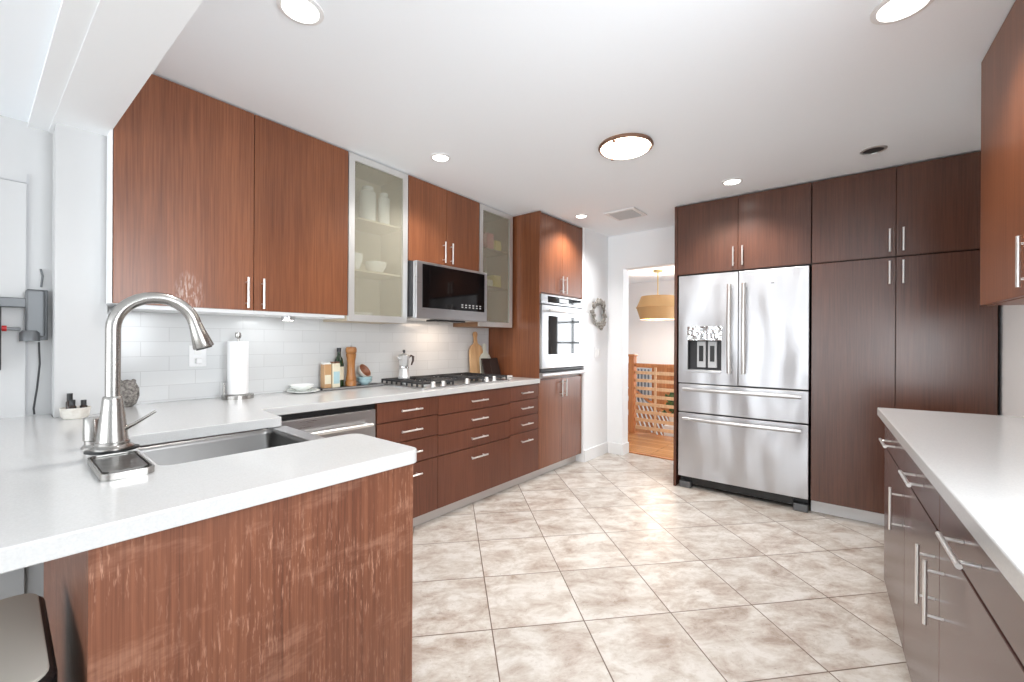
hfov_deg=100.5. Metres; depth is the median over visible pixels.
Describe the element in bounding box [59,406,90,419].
bowl
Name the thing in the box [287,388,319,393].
plate
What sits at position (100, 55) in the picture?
ceiling beam
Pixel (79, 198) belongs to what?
wall pier
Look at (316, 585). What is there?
base cabinet
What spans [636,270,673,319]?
rattan pendant
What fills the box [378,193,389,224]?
canister
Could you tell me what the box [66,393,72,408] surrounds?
dropper bottle
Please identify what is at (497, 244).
packet
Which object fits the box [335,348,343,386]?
oil bottle
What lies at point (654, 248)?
wall
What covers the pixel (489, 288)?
shelf
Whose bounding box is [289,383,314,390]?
bowl
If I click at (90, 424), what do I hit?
soap dispenser
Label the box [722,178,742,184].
recessed light
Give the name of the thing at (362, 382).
bowl
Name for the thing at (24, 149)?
wall
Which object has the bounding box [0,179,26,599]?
door
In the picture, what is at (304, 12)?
recessed light
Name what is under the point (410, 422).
base cabinet
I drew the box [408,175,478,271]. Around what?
upper cabinet
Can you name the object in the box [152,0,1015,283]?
ceiling
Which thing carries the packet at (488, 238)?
on the upper cabinet at (498, 223)
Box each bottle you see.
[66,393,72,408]
[68,400,76,408]
[80,400,87,407]
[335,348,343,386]
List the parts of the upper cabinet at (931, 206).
door, handle, handle, door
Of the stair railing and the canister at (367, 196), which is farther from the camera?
the stair railing
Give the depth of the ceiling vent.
3.83 m
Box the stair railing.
[628,354,673,433]
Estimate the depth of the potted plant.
5.66 m
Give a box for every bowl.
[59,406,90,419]
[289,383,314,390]
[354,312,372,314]
[355,252,362,268]
[357,376,371,379]
[357,379,371,384]
[358,364,370,376]
[365,261,386,272]
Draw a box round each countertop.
[0,377,539,573]
[877,407,1023,600]
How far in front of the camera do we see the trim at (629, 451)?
4.56 m
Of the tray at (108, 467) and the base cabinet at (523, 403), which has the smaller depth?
the tray at (108, 467)
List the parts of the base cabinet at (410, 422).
drawer, drawer, handle, handle, drawer, drawer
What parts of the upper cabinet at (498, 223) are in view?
door frame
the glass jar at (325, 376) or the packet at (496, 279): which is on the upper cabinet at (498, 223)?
the packet at (496, 279)
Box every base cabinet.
[44,430,412,681]
[373,396,437,526]
[431,387,509,518]
[504,384,538,489]
[879,425,904,651]
[898,451,939,681]
[922,495,1023,681]
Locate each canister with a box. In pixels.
[359,185,375,220]
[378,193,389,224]
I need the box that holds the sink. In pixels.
[137,426,323,464]
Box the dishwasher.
[258,404,374,437]
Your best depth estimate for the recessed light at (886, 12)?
1.51 m
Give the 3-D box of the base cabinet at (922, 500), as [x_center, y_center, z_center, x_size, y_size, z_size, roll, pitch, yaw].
[1.542,0.808,1.222,0.630,0.856,0.590,0,0,36]
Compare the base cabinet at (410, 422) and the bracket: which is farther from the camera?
the base cabinet at (410, 422)
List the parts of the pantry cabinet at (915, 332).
door, handle, handle, door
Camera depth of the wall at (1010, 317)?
2.38 m
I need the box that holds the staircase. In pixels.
[628,363,673,434]
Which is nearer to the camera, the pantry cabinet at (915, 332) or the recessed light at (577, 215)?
the pantry cabinet at (915, 332)
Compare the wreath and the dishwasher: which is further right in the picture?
the wreath
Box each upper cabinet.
[106,74,347,319]
[323,152,407,323]
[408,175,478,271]
[453,203,512,327]
[677,182,811,275]
[812,151,980,263]
[980,0,1023,305]
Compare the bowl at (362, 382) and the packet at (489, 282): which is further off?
the packet at (489, 282)
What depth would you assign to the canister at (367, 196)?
2.89 m
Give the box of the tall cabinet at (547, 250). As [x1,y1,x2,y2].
[489,211,581,477]
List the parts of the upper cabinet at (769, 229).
door, handle, handle, door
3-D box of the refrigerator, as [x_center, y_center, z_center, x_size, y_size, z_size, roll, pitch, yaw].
[1.930,0.347,3.538,0.910,1.783,0.653,0,0,38]
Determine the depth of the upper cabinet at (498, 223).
3.95 m
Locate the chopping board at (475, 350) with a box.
[469,332,482,372]
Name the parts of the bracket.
plate, arm, arm, cord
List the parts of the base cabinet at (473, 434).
drawer, drawer, drawer, drawer, handle, handle, handle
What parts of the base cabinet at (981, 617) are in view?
handle, handle, door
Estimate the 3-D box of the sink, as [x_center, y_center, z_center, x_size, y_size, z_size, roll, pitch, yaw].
[-0.942,0.481,1.475,0.540,0.228,0.527,0,0,40]
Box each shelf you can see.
[355,216,400,234]
[355,269,400,280]
[483,247,507,257]
[487,286,507,291]
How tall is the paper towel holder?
0.372 m
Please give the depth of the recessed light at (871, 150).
2.55 m
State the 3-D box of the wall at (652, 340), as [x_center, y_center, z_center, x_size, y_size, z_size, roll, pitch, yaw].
[4.023,0.662,7.131,6.300,3.580,0.120,0,0,40]
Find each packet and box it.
[483,232,493,248]
[487,275,500,287]
[487,279,492,285]
[494,240,500,250]
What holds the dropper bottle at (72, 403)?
in the bowl at (76, 413)
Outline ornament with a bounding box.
[121,379,139,406]
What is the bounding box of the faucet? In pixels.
[83,292,213,454]
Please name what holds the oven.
in the tall cabinet at (547, 250)
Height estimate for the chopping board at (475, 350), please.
0.412 m
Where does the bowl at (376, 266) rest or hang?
on the upper cabinet at (384, 295)
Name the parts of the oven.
vent trim, door, rail, control panel, touch panel, handle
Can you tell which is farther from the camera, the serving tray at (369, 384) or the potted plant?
the potted plant
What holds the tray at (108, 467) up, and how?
on the countertop at (53, 506)
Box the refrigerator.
[678,266,811,512]
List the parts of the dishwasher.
handle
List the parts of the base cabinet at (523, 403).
drawer, drawer, drawer, drawer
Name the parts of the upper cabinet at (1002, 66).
handle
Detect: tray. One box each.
[87,451,154,481]
[314,383,383,390]
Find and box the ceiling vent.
[604,207,646,220]
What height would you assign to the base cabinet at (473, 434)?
0.856 m
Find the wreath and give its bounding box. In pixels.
[590,298,606,329]
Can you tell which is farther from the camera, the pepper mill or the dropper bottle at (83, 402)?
the pepper mill
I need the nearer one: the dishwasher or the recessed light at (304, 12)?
the recessed light at (304, 12)
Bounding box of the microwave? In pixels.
[407,260,486,322]
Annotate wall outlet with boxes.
[189,346,206,366]
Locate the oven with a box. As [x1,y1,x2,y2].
[539,293,587,378]
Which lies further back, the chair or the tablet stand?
the tablet stand
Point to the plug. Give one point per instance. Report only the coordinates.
(197, 360)
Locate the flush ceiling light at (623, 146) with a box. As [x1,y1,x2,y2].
[598,133,653,160]
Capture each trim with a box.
[0,174,28,414]
[629,451,672,460]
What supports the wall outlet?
attached to the wall at (488, 328)
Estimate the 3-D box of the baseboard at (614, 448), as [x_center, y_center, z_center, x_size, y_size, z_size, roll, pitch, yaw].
[1.177,1.177,4.710,0.178,0.120,0.157,0,0,40]
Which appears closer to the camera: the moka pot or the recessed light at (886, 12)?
the recessed light at (886, 12)
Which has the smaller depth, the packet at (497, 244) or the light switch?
the packet at (497, 244)
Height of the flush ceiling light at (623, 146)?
0.048 m
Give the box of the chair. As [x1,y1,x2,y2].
[0,593,57,681]
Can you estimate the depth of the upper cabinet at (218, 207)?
2.15 m
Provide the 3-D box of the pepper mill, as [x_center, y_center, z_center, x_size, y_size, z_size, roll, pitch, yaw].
[-1.112,0.169,2.941,0.074,0.280,0.074,0,0,40]
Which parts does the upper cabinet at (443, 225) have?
door, handle, handle, door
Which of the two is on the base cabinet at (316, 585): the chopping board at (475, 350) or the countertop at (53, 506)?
the countertop at (53, 506)
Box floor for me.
[412,432,910,681]
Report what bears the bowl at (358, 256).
on the upper cabinet at (384, 295)
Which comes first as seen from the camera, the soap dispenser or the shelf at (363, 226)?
the soap dispenser
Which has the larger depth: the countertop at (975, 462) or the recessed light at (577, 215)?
the recessed light at (577, 215)
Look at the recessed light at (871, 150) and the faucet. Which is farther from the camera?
the recessed light at (871, 150)
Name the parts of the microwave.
glass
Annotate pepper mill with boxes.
[345,345,356,385]
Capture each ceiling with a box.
[0,0,60,121]
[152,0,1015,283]
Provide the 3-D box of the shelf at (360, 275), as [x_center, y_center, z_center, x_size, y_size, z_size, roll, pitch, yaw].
[-1.020,-0.462,2.961,0.274,0.012,0.417,0,0,40]
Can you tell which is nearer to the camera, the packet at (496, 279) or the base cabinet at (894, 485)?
the base cabinet at (894, 485)
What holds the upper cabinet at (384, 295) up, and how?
attached to the wall at (488, 328)
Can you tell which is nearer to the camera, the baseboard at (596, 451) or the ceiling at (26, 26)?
the ceiling at (26, 26)
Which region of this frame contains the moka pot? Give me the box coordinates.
[397,350,413,378]
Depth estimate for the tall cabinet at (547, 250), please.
3.94 m
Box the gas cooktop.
[380,372,509,389]
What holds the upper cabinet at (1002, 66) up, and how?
attached to the wall at (1010, 317)
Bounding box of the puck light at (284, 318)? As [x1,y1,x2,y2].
[281,316,294,320]
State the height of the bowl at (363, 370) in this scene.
0.097 m
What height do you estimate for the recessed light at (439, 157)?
0.008 m
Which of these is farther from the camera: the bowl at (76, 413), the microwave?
the microwave
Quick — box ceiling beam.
[28,0,202,135]
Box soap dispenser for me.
[80,416,98,449]
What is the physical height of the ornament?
0.134 m
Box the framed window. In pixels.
[636,367,651,402]
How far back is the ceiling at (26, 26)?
1.35 m
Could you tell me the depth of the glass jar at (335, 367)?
2.83 m
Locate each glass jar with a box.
[320,362,331,387]
[330,361,339,387]
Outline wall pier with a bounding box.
[51,123,106,417]
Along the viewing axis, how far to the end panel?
3.64 m
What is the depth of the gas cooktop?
3.21 m
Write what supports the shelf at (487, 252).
attached to the upper cabinet at (498, 223)
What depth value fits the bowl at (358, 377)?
3.00 m
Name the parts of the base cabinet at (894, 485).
handle, drawer, handle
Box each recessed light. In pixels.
[276,0,323,25]
[431,153,449,161]
[575,214,587,217]
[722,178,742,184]
[860,145,887,154]
[870,0,933,24]
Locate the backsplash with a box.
[107,307,487,403]
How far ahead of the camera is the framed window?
6.67 m
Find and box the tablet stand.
[481,358,500,374]
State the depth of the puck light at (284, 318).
2.48 m
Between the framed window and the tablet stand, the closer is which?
the tablet stand
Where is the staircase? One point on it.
(659, 377)
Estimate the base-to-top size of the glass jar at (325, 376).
0.166 m
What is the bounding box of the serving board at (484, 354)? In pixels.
[479,344,490,373]
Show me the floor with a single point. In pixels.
(603, 568)
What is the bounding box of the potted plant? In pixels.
[662,392,673,436]
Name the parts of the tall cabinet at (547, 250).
door, door, door, door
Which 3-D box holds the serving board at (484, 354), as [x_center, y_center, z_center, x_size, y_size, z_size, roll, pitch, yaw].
[-0.253,0.175,4.008,0.042,0.301,0.150,0,0,40]
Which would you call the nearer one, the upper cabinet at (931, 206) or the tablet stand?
the upper cabinet at (931, 206)
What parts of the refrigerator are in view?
dispenser panel, door, handle, drawer, drawer, handle, door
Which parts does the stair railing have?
newel post, rail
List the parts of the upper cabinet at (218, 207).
door, light rail, handle, handle, door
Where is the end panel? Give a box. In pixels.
[673,207,680,485]
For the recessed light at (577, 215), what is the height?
0.008 m
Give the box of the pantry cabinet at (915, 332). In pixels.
[811,250,997,525]
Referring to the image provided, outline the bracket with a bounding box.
[0,269,47,414]
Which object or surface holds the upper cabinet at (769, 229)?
attached to the wall at (654, 248)
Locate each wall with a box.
[0,115,52,597]
[135,328,488,404]
[576,227,607,461]
[607,226,674,443]
[628,280,673,364]
[997,305,1023,416]
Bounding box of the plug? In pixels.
[195,358,201,363]
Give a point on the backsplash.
(154, 345)
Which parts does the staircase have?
handrail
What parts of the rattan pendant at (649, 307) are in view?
lamp shade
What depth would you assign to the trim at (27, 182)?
1.81 m
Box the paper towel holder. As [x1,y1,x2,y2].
[221,332,253,399]
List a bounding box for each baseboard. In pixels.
[583,442,607,461]
[608,442,628,455]
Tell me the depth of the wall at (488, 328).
4.16 m
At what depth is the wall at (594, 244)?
4.49 m
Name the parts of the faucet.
deck plate, lever, spout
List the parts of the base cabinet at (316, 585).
panel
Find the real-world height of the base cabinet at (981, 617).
0.856 m
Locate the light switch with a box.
[595,347,599,357]
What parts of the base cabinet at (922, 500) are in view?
handle, drawer, handle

